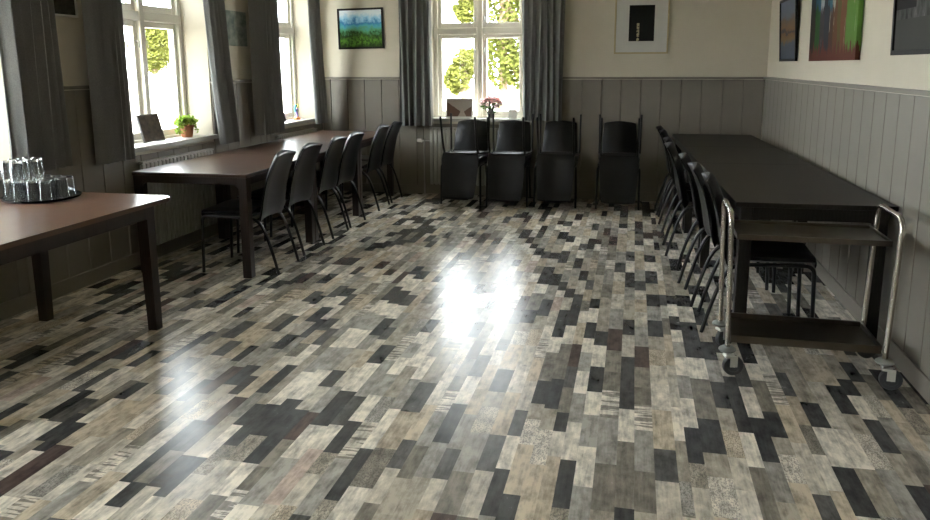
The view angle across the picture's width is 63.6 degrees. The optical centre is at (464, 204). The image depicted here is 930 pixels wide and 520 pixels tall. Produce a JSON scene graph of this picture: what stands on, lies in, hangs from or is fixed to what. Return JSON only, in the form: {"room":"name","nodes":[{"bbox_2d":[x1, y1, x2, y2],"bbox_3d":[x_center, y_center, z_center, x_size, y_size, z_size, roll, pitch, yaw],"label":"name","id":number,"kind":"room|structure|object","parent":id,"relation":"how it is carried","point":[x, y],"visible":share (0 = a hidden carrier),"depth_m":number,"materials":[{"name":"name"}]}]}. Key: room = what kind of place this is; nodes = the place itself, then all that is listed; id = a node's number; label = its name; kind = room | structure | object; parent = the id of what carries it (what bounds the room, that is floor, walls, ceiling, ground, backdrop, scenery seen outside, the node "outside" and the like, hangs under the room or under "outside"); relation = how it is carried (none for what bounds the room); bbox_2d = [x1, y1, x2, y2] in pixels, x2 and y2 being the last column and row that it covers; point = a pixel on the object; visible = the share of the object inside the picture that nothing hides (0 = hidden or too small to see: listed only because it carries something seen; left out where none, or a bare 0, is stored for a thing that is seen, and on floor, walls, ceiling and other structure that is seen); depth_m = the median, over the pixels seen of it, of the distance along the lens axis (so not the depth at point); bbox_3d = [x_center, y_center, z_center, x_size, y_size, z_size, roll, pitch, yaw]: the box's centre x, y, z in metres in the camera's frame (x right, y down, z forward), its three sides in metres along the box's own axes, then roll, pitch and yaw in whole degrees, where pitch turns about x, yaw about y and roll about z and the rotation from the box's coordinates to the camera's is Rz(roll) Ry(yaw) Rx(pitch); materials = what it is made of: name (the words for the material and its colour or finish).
{"room":"community hall","nodes":[
{"label":"community hall","id":0,"kind":"room"},
{"bbox_2d":[0,0,314,179],"bbox_3d":[-3.075,-0.562,3.860,0.300,2.720,11.470,2,11,12],"label":"wall","id":1,"kind":"structure","parent":0,"point":[70,30],"depth_m":6.65,"materials":[{"name":"white paint"}]},
{"bbox_2d":[53,0,77,17],"bbox_3d":[-2.671,-1.448,4.787,0.022,0.460,0.480,2,11,12],"label":"framed picture","id":2,"kind":"object","parent":1,"relation":"attached to","point":[63,8],"visible":0.43,"depth_m":4.96},
{"bbox_2d":[64,79,251,89],"bbox_3d":[-2.945,-0.532,3.658,0.042,0.022,11.127,2,11,12],"label":"trim","id":3,"kind":"structure","parent":1,"relation":"attached to","point":[249,80],"depth_m":5.11,"materials":[{"name":"grey wood"}]},
{"bbox_2d":[0,189,317,320],"bbox_3d":[-2.936,0.759,3.918,0.010,0.100,11.170,2,11,12],"label":"baseboard","id":4,"kind":"structure","parent":1,"relation":"attached to","point":[15,306],"depth_m":5.34,"materials":[{"name":"grey wood"}]},
{"bbox_2d":[0,82,322,303],"bbox_3d":[-2.953,0.146,3.799,0.016,1.348,11.153,2,11,12],"label":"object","id":5,"kind":"structure","parent":1,"relation":"attached to","point":[67,261],"depth_m":5.27,"materials":[{"name":"grey wood"}]},
{"bbox_2d":[122,0,218,152],"bbox_3d":[-2.534,-1.287,6.046,0.325,1.615,1.330,2,11,12],"label":"window","id":6,"kind":"structure","parent":1,"relation":"in","point":[137,16],"depth_m":6.13,"materials":[{"name":"white paint"}]},
{"bbox_2d":[135,113,164,142],"bbox_3d":[-2.573,-0.630,6.133,0.071,0.227,0.300,1,11,8],"label":"print","id":7,"kind":"object","parent":6,"relation":"on","point":[149,125],"visible":0.96,"depth_m":6.11},
{"bbox_2d":[147,141,164,143],"bbox_3d":[-2.483,-0.502,6.024,0.090,0.008,0.140,0,11,1],"label":"leaflet","id":8,"kind":"object","parent":6,"relation":"on","point":[153,142],"visible":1,"depth_m":5.99,"materials":[{"name":"white paper"}]},
{"bbox_2d":[172,114,198,136],"bbox_3d":[-2.432,-0.689,6.501,0.147,0.202,0.358,2,11,12],"label":"potted plant","id":9,"kind":"object","parent":6,"relation":"on","point":[186,130],"visible":1,"depth_m":6.47,"materials":[{"name":"green plant"}]},
{"bbox_2d":[225,10,247,46],"bbox_3d":[-2.168,-1.662,7.061,0.012,0.320,0.420,2,11,12],"label":"print","id":10,"kind":"object","parent":1,"relation":"attached to","point":[236,21],"visible":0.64,"depth_m":7.08},
{"bbox_2d":[279,0,314,126],"bbox_3d":[-2.042,-1.691,8.215,0.325,1.615,1.330,2,11,12],"label":"window","id":11,"kind":"structure","parent":1,"relation":"in","point":[286,29],"depth_m":8.69,"materials":[{"name":"white paint"}]},
{"bbox_2d":[293,104,299,119],"bbox_3d":[-1.943,-1.075,8.641,0.084,0.176,0.084,-7,12,-32],"label":"ornament","id":12,"kind":"object","parent":11,"relation":"on","point":[296,107],"visible":1,"depth_m":8.62,"materials":[{"name":"paint"}]},
{"bbox_2d":[0,190,929,519],"bbox_3d":[-0.482,0.949,3.397,5.870,0.100,11.970,2,11,12],"label":"floor","id":13,"kind":"structure","parent":0,"point":[452,359],"depth_m":3.52,"materials":[{"name":"grey wood"}]},
{"bbox_2d":[0,192,169,329],"bbox_3d":[-2.348,0.449,3.774,0.940,0.757,1.680,2,11,12],"label":"dining table","id":14,"kind":"object","parent":13,"relation":"on","point":[26,230],"visible":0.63,"depth_m":4.03,"materials":[{"name":"brown wood"}]},
{"bbox_2d":[0,190,81,203],"bbox_3d":[-2.450,-0.049,4.340,0.416,0.016,0.416,2,11,12],"label":"serving tray","id":15,"kind":"object","parent":14,"relation":"on","point":[78,193],"visible":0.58,"depth_m":4.20,"materials":[{"name":"black plastic"}]},
{"bbox_2d":[3,180,11,199],"bbox_3d":[-2.588,-0.088,4.257,0.073,0.110,0.073,2,11,12],"label":"drinking glass","id":16,"kind":"object","parent":15,"relation":"on","point":[7,185],"visible":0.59,"depth_m":4.23,"materials":[{"name":"clear glass"}]},
{"bbox_2d":[0,160,11,180],"bbox_3d":[-2.588,-0.197,4.237,0.073,0.110,0.073,2,11,12],"label":"drinking glass","id":17,"kind":"object","parent":16,"relation":"on","point":[4,164],"visible":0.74,"depth_m":4.21,"materials":[{"name":"clear glass"}]},
{"bbox_2d":[12,181,25,200],"bbox_3d":[-2.516,-0.082,4.221,0.073,0.110,0.073,2,11,12],"label":"drinking glass","id":18,"kind":"object","parent":15,"relation":"on","point":[18,189],"visible":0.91,"depth_m":4.20,"materials":[{"name":"clear glass"}]},
{"bbox_2d":[9,161,24,181],"bbox_3d":[-2.516,-0.191,4.201,0.073,0.110,0.073,2,11,12],"label":"drinking glass","id":19,"kind":"object","parent":18,"relation":"on","point":[16,171],"visible":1,"depth_m":4.18,"materials":[{"name":"clear glass"}]},
{"bbox_2d":[26,180,38,200],"bbox_3d":[-2.432,-0.081,4.213,0.073,0.110,0.073,2,11,12],"label":"drinking glass","id":20,"kind":"object","parent":15,"relation":"on","point":[31,186],"visible":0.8,"depth_m":4.19,"materials":[{"name":"clear glass"}]},
{"bbox_2d":[38,180,52,200],"bbox_3d":[-2.358,-0.080,4.206,0.073,0.110,0.073,2,11,12],"label":"drinking glass","id":21,"kind":"object","parent":15,"relation":"on","point":[44,187],"visible":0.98,"depth_m":4.18,"materials":[{"name":"clear glass"}]},
{"bbox_2d":[40,179,54,198],"bbox_3d":[-2.384,-0.092,4.271,0.073,0.110,0.073,2,11,12],"label":"drinking glass","id":22,"kind":"object","parent":15,"relation":"on","point":[50,180],"visible":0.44,"depth_m":4.26,"materials":[{"name":"clear glass"}]},
{"bbox_2d":[43,177,55,195],"bbox_3d":[-2.411,-0.106,4.351,0.073,0.110,0.073,2,11,12],"label":"drinking glass","id":23,"kind":"object","parent":15,"relation":"on","point":[52,178],"visible":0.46,"depth_m":4.34,"materials":[{"name":"clear glass"}]},
{"bbox_2d":[56,177,69,196],"bbox_3d":[-2.333,-0.104,4.339,0.073,0.110,0.073,2,11,12],"label":"drinking glass","id":24,"kind":"object","parent":15,"relation":"on","point":[62,189],"visible":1,"depth_m":4.31,"materials":[{"name":"clear glass"}]},
{"bbox_2d":[62,175,75,194],"bbox_3d":[-2.336,-0.118,4.414,0.073,0.110,0.073,2,11,12],"label":"drinking glass","id":25,"kind":"object","parent":15,"relation":"on","point":[70,180],"visible":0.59,"depth_m":4.40,"materials":[{"name":"clear glass"}]},
{"bbox_3d":[-2.537,-0.097,4.305,0.073,0.110,0.073,2,11,12],"label":"drinking glass","id":26,"kind":"object","parent":15,"relation":"on","visible":0},
{"bbox_2d":[15,159,26,178],"bbox_3d":[-2.537,-0.206,4.285,0.073,0.110,0.073,2,11,12],"label":"drinking glass","id":27,"kind":"object","parent":26,"relation":"on","point":[23,161],"visible":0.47,"depth_m":4.27,"materials":[{"name":"clear glass"}]},
{"bbox_3d":[-2.460,-0.094,4.288,0.073,0.110,0.073,2,11,12],"label":"drinking glass","id":28,"kind":"object","parent":15,"relation":"on","visible":0},
{"bbox_2d":[26,159,40,179],"bbox_3d":[-2.461,-0.203,4.268,0.073,0.110,0.073,2,11,12],"label":"drinking glass","id":29,"kind":"object","parent":28,"relation":"on","point":[32,166],"visible":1,"depth_m":4.24,"materials":[{"name":"clear glass"}]},
{"bbox_3d":[-2.486,-0.110,4.373,0.073,0.110,0.073,2,11,12],"label":"drinking glass","id":30,"kind":"object","parent":15,"relation":"on","visible":0},
{"bbox_2d":[31,157,44,176],"bbox_3d":[-2.487,-0.219,4.353,0.073,0.110,0.073,2,11,12],"label":"drinking glass","id":31,"kind":"object","parent":30,"relation":"on","point":[39,159],"visible":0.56,"depth_m":4.34,"materials":[{"name":"clear glass"}]},
{"bbox_2d":[137,148,216,244],"bbox_3d":[-2.374,-0.020,6.205,0.064,0.790,1.079,2,11,12],"label":"radiator","id":32,"kind":"object","parent":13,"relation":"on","point":[180,216],"visible":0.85,"depth_m":6.18,"materials":[{"name":"metal"}]},
{"bbox_2d":[137,148,213,163],"bbox_3d":[-2.359,-0.408,6.170,0.048,0.016,1.000,2,11,12],"label":"grille","id":33,"kind":"object","parent":32,"relation":"attached to","point":[202,152],"depth_m":6.14,"materials":[{"name":"metal"}]},
{"bbox_2d":[132,153,315,278],"bbox_3d":[-1.856,0.038,5.984,0.895,0.757,1.198,2,11,11],"label":"dining table","id":34,"kind":"object","parent":13,"relation":"on","point":[220,170],"visible":0.72,"depth_m":5.43,"materials":[{"name":"brown wood"}]},
{"bbox_2d":[201,150,299,274],"bbox_3d":[-1.613,0.029,5.654,0.615,0.899,0.467,2,11,10],"label":"dining chair","id":35,"kind":"object","parent":13,"relation":"on","point":[274,193],"visible":0.91,"depth_m":5.54,"materials":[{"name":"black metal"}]},
{"bbox_2d":[236,143,325,255],"bbox_3d":[-1.521,-0.074,6.209,0.615,0.899,0.467,2,11,14],"label":"dining chair","id":36,"kind":"object","parent":13,"relation":"on","point":[301,187],"visible":0.75,"depth_m":6.12,"materials":[{"name":"black metal"}]},
{"bbox_2d":[220,140,360,240],"bbox_3d":[-1.621,-0.177,7.141,0.895,0.757,1.198,2,11,11],"label":"dining table","id":37,"kind":"object","parent":13,"relation":"on","point":[272,147],"visible":0.3,"depth_m":7.02,"materials":[{"name":"brown wood"}]},
{"bbox_2d":[275,128,317,178],"bbox_3d":[-1.891,-0.417,8.337,0.064,0.790,1.155,2,11,12],"label":"radiator","id":38,"kind":"object","parent":13,"relation":"on","point":[290,134],"visible":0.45,"depth_m":8.22,"materials":[{"name":"metal"}]},
{"bbox_2d":[275,128,316,136],"bbox_3d":[-1.867,-0.812,8.339,0.048,0.016,1.000,2,11,12],"label":"grille","id":39,"kind":"object","parent":38,"relation":"attached to","point":[290,134],"depth_m":8.31,"materials":[{"name":"metal"}]},
{"bbox_2d":[270,136,348,238],"bbox_3d":[-1.404,-0.182,6.787,0.615,0.899,0.467,2,11,11],"label":"dining chair","id":40,"kind":"object","parent":13,"relation":"on","point":[330,166],"visible":0.7,"depth_m":6.71,"materials":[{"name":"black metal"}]},
{"bbox_2d":[293,131,365,227],"bbox_3d":[-1.309,-0.268,7.251,0.615,0.899,0.467,2,11,14],"label":"dining chair","id":41,"kind":"object","parent":13,"relation":"on","point":[347,167],"visible":0.62,"depth_m":7.16,"materials":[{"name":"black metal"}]},
{"bbox_2d":[279,130,393,213],"bbox_3d":[-1.387,-0.393,8.299,0.895,0.757,1.198,2,11,11],"label":"dining table","id":42,"kind":"object","parent":13,"relation":"on","point":[322,135],"visible":0.3,"depth_m":8.21,"materials":[{"name":"brown wood"}]},
{"bbox_2d":[325,124,389,210],"bbox_3d":[-1.146,-0.418,8.060,0.615,0.899,0.467,2,11,11],"label":"dining chair","id":43,"kind":"object","parent":13,"relation":"on","point":[374,159],"visible":0.69,"depth_m":7.97,"materials":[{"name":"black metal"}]},
{"bbox_2d":[342,121,402,202],"bbox_3d":[-1.049,-0.506,8.533,0.615,0.899,0.467,2,11,12],"label":"dining chair","id":44,"kind":"object","parent":13,"relation":"on","point":[388,150],"visible":0.62,"depth_m":8.44,"materials":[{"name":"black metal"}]},
{"bbox_2d":[417,127,498,193],"bbox_3d":[0.031,-0.508,8.778,1.215,0.796,0.064,2,11,12],"label":"radiator","id":45,"kind":"object","parent":13,"relation":"on","point":[436,150],"visible":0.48,"depth_m":8.79,"materials":[{"name":"metal"}]},
{"bbox_2d":[429,127,498,129],"bbox_3d":[0.103,-0.887,8.682,1.060,0.016,0.048,2,11,12],"label":"grille","id":46,"kind":"object","parent":45,"relation":"attached to","point":[431,128],"depth_m":8.74,"materials":[{"name":"metal"}]},
{"bbox_2d":[440,119,487,205],"bbox_3d":[0.020,-0.495,8.452,0.467,0.899,0.615,2,11,14],"label":"dining chair","id":47,"kind":"object","parent":13,"relation":"on","point":[465,132],"visible":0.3,"depth_m":8.57,"materials":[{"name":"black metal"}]},
{"bbox_2d":[439,113,489,199],"bbox_3d":[-0.011,-0.544,8.261,0.467,0.899,0.615,2,11,14],"label":"dining chair","id":48,"kind":"object","parent":47,"relation":"on","point":[459,167],"visible":0.98,"depth_m":8.10,"materials":[{"name":"black metal"}]},
{"bbox_2d":[485,120,530,206],"bbox_3d":[0.510,-0.478,8.350,0.467,0.899,0.615,2,11,12],"label":"dining chair","id":49,"kind":"object","parent":13,"relation":"on","point":[509,138],"visible":0.51,"depth_m":8.48,"materials":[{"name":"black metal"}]},
{"bbox_2d":[486,114,533,201],"bbox_3d":[0.478,-0.526,8.159,0.467,0.899,0.615,2,11,12],"label":"dining chair","id":50,"kind":"object","parent":49,"relation":"on","point":[506,169],"visible":1,"depth_m":7.99,"materials":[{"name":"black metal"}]},
{"bbox_2d":[533,120,577,208],"bbox_3d":[1.026,-0.464,8.266,0.467,0.899,0.615,2,11,12],"label":"dining chair","id":51,"kind":"object","parent":13,"relation":"on","point":[557,134],"visible":0.45,"depth_m":8.39,"materials":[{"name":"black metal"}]},
{"bbox_2d":[536,114,581,202],"bbox_3d":[0.994,-0.513,8.076,0.467,0.899,0.615,2,11,12],"label":"dining chair","id":52,"kind":"object","parent":51,"relation":"on","point":[554,170],"visible":1,"depth_m":7.91,"materials":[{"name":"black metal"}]},
{"bbox_2d":[595,121,640,210],"bbox_3d":[1.669,-0.443,8.140,0.467,0.899,0.615,2,11,12],"label":"dining chair","id":53,"kind":"object","parent":13,"relation":"on","point":[618,136],"visible":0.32,"depth_m":8.27,"materials":[{"name":"black metal"}]},
{"bbox_2d":[598,114,642,204],"bbox_3d":[1.636,-0.491,7.949,0.467,0.899,0.615,2,11,12],"label":"dining chair","id":54,"kind":"object","parent":53,"relation":"on","point":[618,172],"visible":1,"depth_m":7.78,"materials":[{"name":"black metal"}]},
{"bbox_2d":[654,126,684,214],"bbox_3d":[2.264,-0.360,7.684,0.615,0.899,0.467,2,11,11],"label":"dining chair","id":55,"kind":"object","parent":13,"relation":"on","point":[658,128],"visible":0.38,"depth_m":7.61,"materials":[{"name":"black metal"}]},
{"bbox_2d":[657,129,684,224],"bbox_3d":[2.176,-0.276,7.229,0.615,0.899,0.467,2,11,14],"label":"dining chair","id":56,"kind":"object","parent":13,"relation":"on","point":[663,133],"visible":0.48,"depth_m":7.14,"materials":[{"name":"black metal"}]},
{"bbox_2d":[661,137,690,242],"bbox_3d":[2.024,-0.139,6.493,0.615,0.899,0.467,2,11,11],"label":"dining chair","id":57,"kind":"object","parent":13,"relation":"on","point":[666,139],"visible":0.22,"depth_m":6.66,"materials":[{"name":"black metal"}]},
{"bbox_2d":[662,142,692,255],"bbox_3d":[1.918,-0.056,6.047,0.615,0.899,0.467,2,11,11],"label":"dining chair","id":58,"kind":"object","parent":13,"relation":"on","point":[684,195],"visible":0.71,"depth_m":5.94,"materials":[{"name":"black metal"}]},
{"bbox_2d":[675,153,769,289],"bbox_3d":[1.811,0.086,5.285,0.615,0.899,0.467,2,11,14],"label":"dining chair","id":59,"kind":"object","parent":13,"relation":"on","point":[685,159],"visible":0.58,"depth_m":5.16,"materials":[{"name":"black metal"}]},
{"bbox_2d":[672,134,776,229],"bbox_3d":[2.481,-0.247,7.365,0.795,0.785,1.258,2,11,11],"label":"dining table","id":60,"kind":"object","parent":13,"relation":"on","point":[681,140],"visible":0.44,"depth_m":7.25,"materials":[{"name":"brown wood"}]},
{"bbox_2d":[684,162,792,313],"bbox_3d":[1.737,0.178,4.788,0.615,0.899,0.467,2,11,11],"label":"dining chair","id":61,"kind":"object","parent":13,"relation":"on","point":[707,205],"visible":0.51,"depth_m":4.68,"materials":[{"name":"black metal"}]},
{"bbox_2d":[683,146,811,263],"bbox_3d":[2.253,-0.025,6.174,0.795,0.785,1.203,2,11,11],"label":"dining table","id":62,"kind":"object","parent":13,"relation":"on","point":[701,154],"visible":0.42,"depth_m":6.10,"materials":[{"name":"brown wood"}]},
{"bbox_2d":[697,172,816,332],"bbox_3d":[1.668,0.266,4.314,0.615,0.899,0.467,3,11,15],"label":"dining chair","id":63,"kind":"object","parent":13,"relation":"on","point":[774,253],"visible":0.69,"depth_m":4.18,"materials":[{"name":"black metal"}]},
{"bbox_2d":[699,163,898,338],"bbox_3d":[1.988,0.233,4.785,0.795,0.785,1.668,2,11,11],"label":"dining table","id":64,"kind":"object","parent":13,"relation":"on","point":[798,193],"visible":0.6,"depth_m":4.09,"materials":[{"name":"brown wood"}]},
{"bbox_2d":[712,198,905,389],"bbox_3d":[1.690,0.409,3.722,0.824,0.827,0.476,2,11,13],"label":"trolley","id":65,"kind":"object","parent":13,"relation":"on","point":[762,329],"visible":1,"depth_m":3.68,"materials":[{"name":"metal"}]},
{"bbox_2d":[723,312,881,353],"bbox_3d":[1.670,0.635,3.764,0.674,0.038,0.363,2,11,13],"label":"shelf","id":66,"kind":"object","parent":65,"relation":"attached to","point":[762,329],"depth_m":3.76,"materials":[{"name":"wood"}]},
{"bbox_2d":[734,219,892,246],"bbox_3d":[1.668,0.133,3.671,0.674,0.026,0.363,2,11,13],"label":"shelf","id":67,"kind":"object","parent":65,"relation":"attached to","point":[804,232],"depth_m":3.66,"materials":[{"name":"wood"}]},
{"bbox_2d":[319,0,771,135],"bbox_3d":[0.762,-1.462,8.643,5.070,2.720,0.300,2,11,12],"label":"wall","id":68,"kind":"structure","parent":0,"point":[708,38],"depth_m":8.20,"materials":[{"name":"white paint"}]},
{"bbox_2d":[337,7,383,49],"bbox_3d":[-1.228,-2.074,8.810,0.565,0.468,0.022,1,11,13],"label":"framed picture","id":69,"kind":"object","parent":68,"relation":"attached to","point":[358,28],"visible":1,"depth_m":8.81},
{"bbox_2d":[433,0,531,122],"bbox_3d":[0.158,-1.786,8.686,1.330,1.615,0.325,2,11,12],"label":"window","id":70,"kind":"structure","parent":68,"relation":"in","point":[481,29],"depth_m":8.78,"materials":[{"name":"white paint"}]},
{"bbox_2d":[446,98,472,117],"bbox_3d":[-0.065,-1.138,8.805,0.325,0.230,0.036,2,11,12],"label":"print","id":71,"kind":"object","parent":70,"relation":"on","point":[459,107],"visible":1,"depth_m":8.80},
{"bbox_2d":[479,95,502,118],"bbox_3d":[0.306,-1.141,8.684,0.292,0.276,0.226,2,11,12],"label":"flower vase","id":72,"kind":"object","parent":70,"relation":"on","point":[496,102],"visible":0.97,"depth_m":8.64,"materials":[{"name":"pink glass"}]},
{"bbox_2d":[509,110,516,118],"bbox_3d":[0.552,-1.052,8.672,0.095,0.104,0.017,1,11,7],"label":"greeting card","id":73,"kind":"object","parent":70,"relation":"on","point":[512,113],"visible":1,"depth_m":8.67,"materials":[{"name":"white paper"}]},
{"bbox_2d":[328,183,679,201],"bbox_3d":[0.729,-0.143,8.717,5.026,0.100,0.010,2,11,12],"label":"baseboard","id":74,"kind":"structure","parent":68,"relation":"attached to","point":[430,189],"depth_m":8.94,"materials":[{"name":"grey wood"}]},
{"bbox_2d":[323,79,764,192],"bbox_3d":[0.730,-0.759,8.616,5.036,1.348,0.016,2,11,12],"label":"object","id":75,"kind":"structure","parent":68,"relation":"attached to","point":[729,107],"depth_m":8.38,"materials":[{"name":"grey wood"}]},
{"bbox_2d":[325,77,762,78],"bbox_3d":[0.724,-1.438,8.477,5.070,0.022,0.042,2,11,12],"label":"trim","id":76,"kind":"structure","parent":68,"relation":"attached to","point":[325,77],"depth_m":8.23,"materials":[{"name":"grey wood"}]},
{"bbox_2d":[614,0,669,53],"bbox_3d":[1.915,-2.003,8.111,0.575,0.720,0.022,2,11,12],"label":"framed picture","id":77,"kind":"object","parent":68,"relation":"attached to","point":[641,26],"visible":1,"depth_m":8.12},
{"bbox_2d":[628,5,654,40],"bbox_3d":[1.915,-1.970,8.115,0.269,0.381,0.001,2,11,12],"label":"print","id":78,"kind":"object","parent":77,"relation":"attached to","point":[641,18],"depth_m":8.11},
{"bbox_2d":[767,0,929,96],"bbox_3d":[2.166,-0.367,2.708,0.300,2.720,11.470,2,11,12],"label":"wall","id":79,"kind":"structure","parent":0,"point":[876,66],"depth_m":4.56,"materials":[{"name":"white paint"}]},
{"bbox_2d":[779,0,797,61],"bbox_3d":[2.922,-1.584,6.775,0.055,0.560,0.740,2,11,12],"label":"framed picture","id":80,"kind":"object","parent":79,"relation":"attached to","point":[788,17],"visible":1,"depth_m":6.75},
{"bbox_2d":[809,0,863,60],"bbox_3d":[2.579,-1.463,5.218,0.030,0.900,1.300,1,11,13],"label":"picture","id":81,"kind":"object","parent":79,"relation":"attached to","point":[836,25],"visible":1,"depth_m":5.13},
{"bbox_2d":[761,80,929,378],"bbox_3d":[1.980,0.330,2.714,0.016,1.348,11.153,2,11,12],"label":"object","id":82,"kind":"structure","parent":79,"relation":"attached to","point":[878,143],"depth_m":4.22,"materials":[{"name":"grey wood"}]},
{"bbox_2d":[763,77,929,95],"bbox_3d":[1.962,-0.349,2.578,0.042,0.022,11.127,2,11,12],"label":"trim","id":83,"kind":"structure","parent":79,"relation":"attached to","point":[855,86],"depth_m":4.49,"materials":[{"name":"grey wood"}]},
{"bbox_2d":[771,220,929,404],"bbox_3d":[1.971,0.942,2.839,0.010,0.100,11.170,2,11,12],"label":"baseboard","id":84,"kind":"structure","parent":79,"relation":"attached to","point":[907,367],"depth_m":3.89,"materials":[{"name":"grey wood"}]},
{"bbox_2d":[890,0,929,54],"bbox_3d":[2.181,-1.056,3.467,0.023,0.700,1.100,0,10,13],"label":"framed picture","id":85,"kind":"object","parent":79,"relation":"attached to","point":[910,35],"visible":1,"depth_m":3.77},
{"bbox_3d":[-0.492,-1.834,2.881,5.870,0.120,11.970,2,11,12],"label":"ceiling","id":86,"kind":"structure","parent":0,"visible":0},
{"bbox_2d":[0,0,72,170],"bbox_3d":[-2.635,-1.126,4.508,0.104,1.848,0.433,2,11,12],"label":"curtain","id":87,"kind":"object","parent":86,"relation":"hanging from","point":[36,112],"visible":0.9,"depth_m":4.54,"materials":[{"name":"grey fabric"}]},
{"bbox_2d":[81,0,135,163],"bbox_3d":[-2.482,-1.235,5.179,0.099,1.878,0.403,2,11,12],"label":"curtain","id":88,"kind":"object","parent":86,"relation":"hanging from","point":[103,25],"visible":1,"depth_m":5.19,"materials":[{"name":"grey fabric"}]},
{"bbox_2d":[203,0,239,143],"bbox_3d":[-2.161,-1.486,6.582,0.080,1.898,0.498,2,11,12],"label":"curtain","id":89,"kind":"object","parent":86,"relation":"hanging from","point":[214,10],"visible":1,"depth_m":6.62,"materials":[{"name":"grey fabric"}]},
{"bbox_2d":[248,0,284,135],"bbox_3d":[-1.974,-1.651,7.428,0.101,1.883,0.542,2,11,12],"label":"curtain","id":90,"kind":"object","parent":86,"relation":"hanging from","point":[268,107],"visible":1,"depth_m":7.38,"materials":[{"name":"grey fabric"}]},
{"bbox_2d":[307,0,327,123],"bbox_3d":[-1.701,-1.874,8.598,0.069,1.873,0.467,2,11,12],"label":"curtain","id":91,"kind":"object","parent":86,"relation":"hanging from","point":[315,36],"visible":1,"depth_m":8.61,"materials":[{"name":"grey fabric"}]},
{"bbox_2d":[398,0,432,125],"bbox_3d":[-0.573,-1.863,8.603,0.413,1.903,0.104,2,11,12],"label":"curtain","id":92,"kind":"object","parent":86,"relation":"hanging from","point":[415,43],"visible":1,"depth_m":8.64,"materials":[{"name":"grey fabric"}]},
{"bbox_2d":[522,0,565,120],"bbox_3d":[0.865,-1.847,8.278,0.484,1.826,0.092,2,11,12],"label":"curtain","id":93,"kind":"object","parent":86,"relation":"hanging from","point":[543,21],"visible":0.98,"depth_m":8.31,"materials":[{"name":"grey fabric"}]},
{"label":"outside","id":94,"kind":"structure","parent":0,"visible":0},
{"bbox_2d":[128,77,518,132],"bbox_3d":[-1.047,-5.688,40.865,160.000,0.100,160.000,2,11,12],"label":"ground","id":95,"kind":"structure","parent":94,"point":[165,113],"depth_m":44.95,"materials":[{"name":"white"}]},
{"bbox_2d":[125,26,169,107],"bbox_3d":[-13.840,-6.557,33.511,2.646,4.391,2.238,-8,13,-37],"label":"tree","id":96,"kind":"object","parent":95,"relation":"on","point":[158,54],"visible":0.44,"depth_m":32.93,"materials":[{"name":"green plant"}]},
{"bbox_2d":[443,0,473,97],"bbox_3d":[-0.015,-4.343,21.096,1.427,4.467,1.196,2,11,12],"label":"shrub","id":97,"kind":"object","parent":95,"relation":"on","point":[457,78],"visible":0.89,"depth_m":20.97,"materials":[{"name":"green plant"}]},
{"bbox_2d":[488,0,519,110],"bbox_3d":[1.037,-12.026,24.557,10.929,18.296,6.439,0,11,2],"label":"tree","id":98,"kind":"object","parent":95,"relation":"on","point":[505,50],"visible":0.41,"depth_m":25.40,"materials":[{"name":"green plant"}]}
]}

